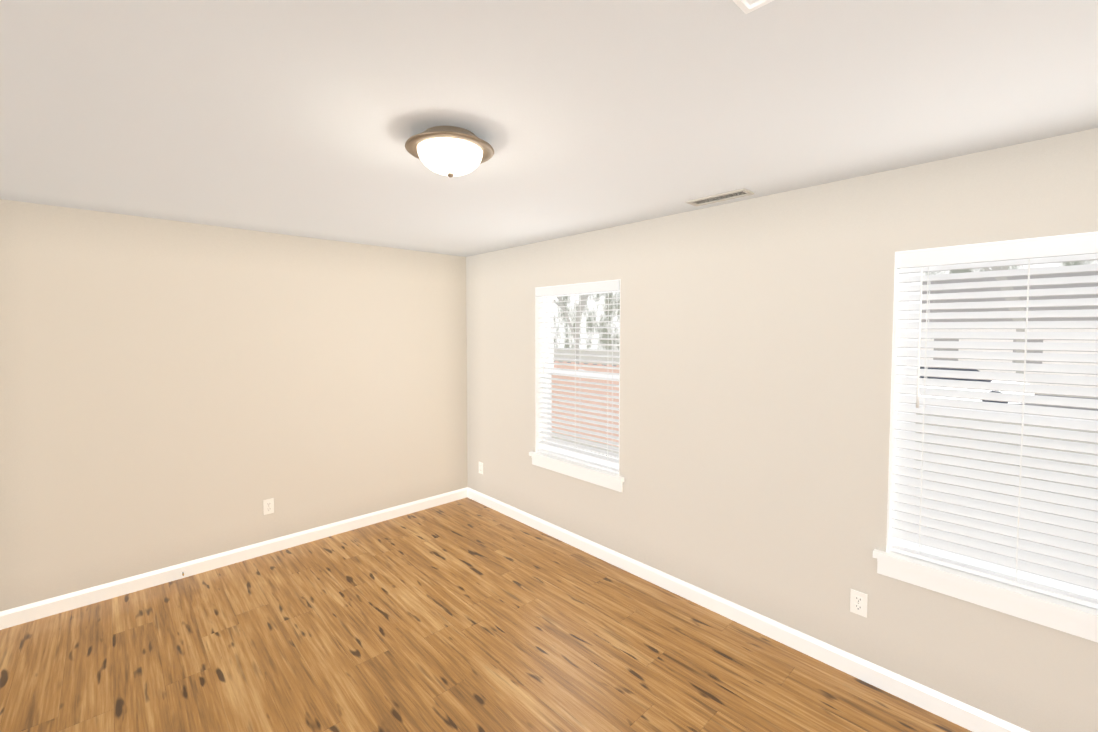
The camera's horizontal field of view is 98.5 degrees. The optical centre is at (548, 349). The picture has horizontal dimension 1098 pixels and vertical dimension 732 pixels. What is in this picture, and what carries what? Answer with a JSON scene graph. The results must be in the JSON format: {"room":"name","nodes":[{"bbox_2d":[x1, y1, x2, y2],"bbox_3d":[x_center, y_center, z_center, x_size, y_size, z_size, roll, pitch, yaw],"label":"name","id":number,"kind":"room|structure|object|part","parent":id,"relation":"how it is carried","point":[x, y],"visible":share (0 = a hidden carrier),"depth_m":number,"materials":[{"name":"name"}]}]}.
{"room":"empty bedroom","nodes":[
{"label":"empty bedroom","id":0,"kind":"room"},
{"bbox_2d":[0,199,467,611],"bbox_3d":[-2.076,0.333,3.733,3.550,2.440,0.140,-2,3,-43],"label":"wall","id":1,"kind":"structure","parent":0,"point":[172,393],"depth_m":3.30,"materials":[{"name":"paint"}]},
{"bbox_2d":[0,487,466,629],"bbox_3d":[-2.024,1.504,3.725,3.270,0.100,0.014,-2,3,-43],"label":"baseboard","id":2,"kind":"structure","parent":1,"relation":"attached to","point":[50,607],"depth_m":3.32,"materials":[{"name":"white wood"}]},
{"bbox_2d":[263,498,273,514],"bbox_3d":[-2.139,1.199,3.609,0.070,0.114,0.007,-2,3,-43],"label":"electrical outlet","id":3,"kind":"object","parent":1,"relation":"attached to","point":[268,506],"visible":1,"depth_m":3.61,"materials":[{"name":"white plastic"}]},
{"bbox_2d":[0,497,971,731],"bbox_3d":[0.353,1.708,1.185,3.550,0.100,7.260,-2,3,-43],"label":"floor","id":4,"kind":"structure","parent":0,"point":[467,614],"depth_m":2.49,"materials":[{"name":"brown wood"}]},
{"bbox_2d":[0,0,1097,256],"bbox_3d":[0.353,-0.840,1.082,3.550,0.120,7.260,-2,3,-43],"label":"ceiling","id":5,"kind":"structure","parent":0,"point":[306,118],"depth_m":1.53,"materials":[{"name":"paint"}]},
{"bbox_2d":[405,126,493,177],"bbox_3d":[-0.376,-0.733,1.802,0.332,0.153,0.332,-2,3,-43],"label":"ceiling light","id":6,"kind":"object","parent":5,"relation":"attached to","point":[412,143],"depth_m":1.72,"materials":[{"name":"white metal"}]},
{"bbox_3d":[-0.376,-0.713,1.802,0.244,0.086,0.244,-2,3,-43],"label":"ceiling light shade","id":7,"kind":"part","parent":6,"relation":"part of","materials":[{"name":"white glass"}]},
{"bbox_2d":[686,188,753,206],"bbox_3d":[0.940,-0.839,2.616,0.120,0.008,0.340,-2,3,-43],"label":"ceiling vent","id":8,"kind":"object","parent":5,"relation":"in","point":[743,192],"visible":1,"depth_m":2.60,"materials":[{"name":"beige metal"}]},
{"bbox_2d":[733,0,773,13],"bbox_3d":[0.488,-0.748,0.568,0.652,0.024,0.812,-2,3,-43],"label":"ceiling hatch","id":9,"kind":"object","parent":5,"relation":"attached to","point":[746,6],"visible":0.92,"depth_m":1.04,"materials":[{"name":"white"}]},
{"bbox_2d":[466,128,1097,731],"bbox_3d":[1.599,0.391,2.296,0.140,2.440,6.980,-2,3,-43],"label":"wall","id":10,"kind":"structure","parent":0,"point":[754,388],"depth_m":2.54,"materials":[{"name":"paint"}]},
{"bbox_2d":[479,462,482,473],"bbox_3d":[-0.672,1.166,4.655,0.007,0.114,0.070,-2,3,-43],"label":"electrical outlet","id":11,"kind":"object","parent":10,"relation":"attached to","point":[480,467],"visible":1,"depth_m":4.65,"materials":[{"name":"white plastic"}]},
{"bbox_2d":[529,279,623,491],"bbox_3d":[0.236,0.244,3.734,0.185,1.513,1.000,-2,3,-43],"label":"window","id":12,"kind":"structure","parent":10,"relation":"in","point":[604,478],"depth_m":3.89,"materials":[{"name":"white"}]},
{"bbox_2d":[535,280,619,473],"bbox_3d":[0.219,0.193,3.716,0.081,1.393,0.890,-2,3,-43],"label":"window blind","id":13,"kind":"object","parent":12,"relation":"attached to","point":[608,286],"visible":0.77,"depth_m":3.69,"materials":[{"name":"white plastic"}]},
{"bbox_2d":[467,487,1029,731],"bbox_3d":[1.543,1.562,2.291,0.014,0.100,6.980,-2,3,-43],"label":"baseboard","id":14,"kind":"structure","parent":10,"relation":"attached to","point":[960,713],"depth_m":2.55,"materials":[{"name":"white wood"}]},
{"bbox_2d":[850,589,866,617],"bbox_3d":[1.515,1.241,2.313,0.007,0.114,0.070,-2,3,-43],"label":"electrical outlet","id":15,"kind":"object","parent":10,"relation":"attached to","point":[858,602],"visible":1,"depth_m":2.31,"materials":[{"name":"white plastic"}]},
{"bbox_2d":[873,232,1097,642],"bbox_3d":[1.941,0.319,1.909,0.185,1.513,1.000,-2,3,-43],"label":"window","id":16,"kind":"structure","parent":10,"relation":"in","point":[1073,618],"depth_m":2.02,"materials":[{"name":"white"}]},
{"bbox_2d":[891,233,1097,608],"bbox_3d":[1.924,0.267,1.891,0.081,1.393,0.890,-2,3,-43],"label":"window blind","id":17,"kind":"object","parent":16,"relation":"attached to","point":[1043,538],"visible":0.94,"depth_m":1.95,"materials":[{"name":"white plastic"}]},
{"label":"outside","id":18,"kind":"structure","parent":0,"visible":0},
{"bbox_2d":[552,349,1097,522],"bbox_3d":[23.850,1.272,35.191,77.160,0.210,140.000,-2,3,-43],"label":"ground","id":19,"kind":"structure","parent":18,"point":[587,352],"depth_m":12.55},
{"bbox_2d":[554,295,588,363],"bbox_3d":[1.207,-2.858,20.488,8.546,9.369,6.576,-2,3,-43],"label":"tree","id":20,"kind":"object","parent":19,"relation":"on","point":[577,319],"depth_m":19.35,"materials":[{"name":"grey plant"}]},
{"bbox_2d":[552,361,618,446],"bbox_3d":[-0.514,1.172,12.776,0.060,1.830,6.525,-2,3,-43],"label":"fence","id":21,"kind":"object","parent":19,"relation":"on","point":[587,396],"depth_m":11.22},
{"bbox_2d":[919,367,1033,403],"bbox_3d":[14.229,1.210,17.022,1.810,1.392,4.500,-2,3,-43],"label":"car","id":22,"kind":"object","parent":19,"relation":"on","point":[969,389],"depth_m":16.04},
{"bbox_2d":[983,266,1025,382],"bbox_3d":[18.314,-3.847,19.998,5.810,11.387,8.259,-2,3,-43],"label":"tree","id":23,"kind":"object","parent":19,"relation":"on","point":[1006,289],"depth_m":18.98,"materials":[{"name":"grey plant"}]},
{"bbox_2d":[920,271,1097,387],"bbox_3d":[22.984,-1.366,28.797,9.800,5.600,14.800,-2,3,-43],"label":"house","id":24,"kind":"structure","parent":19,"relation":"on","point":[1029,309],"depth_m":23.53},
{"bbox_2d":[554,260,1097,349],"bbox_3d":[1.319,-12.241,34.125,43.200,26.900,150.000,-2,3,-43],"label":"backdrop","id":25,"kind":"structure","parent":18,"point":[599,307],"depth_m":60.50,"materials":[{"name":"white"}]}
]}

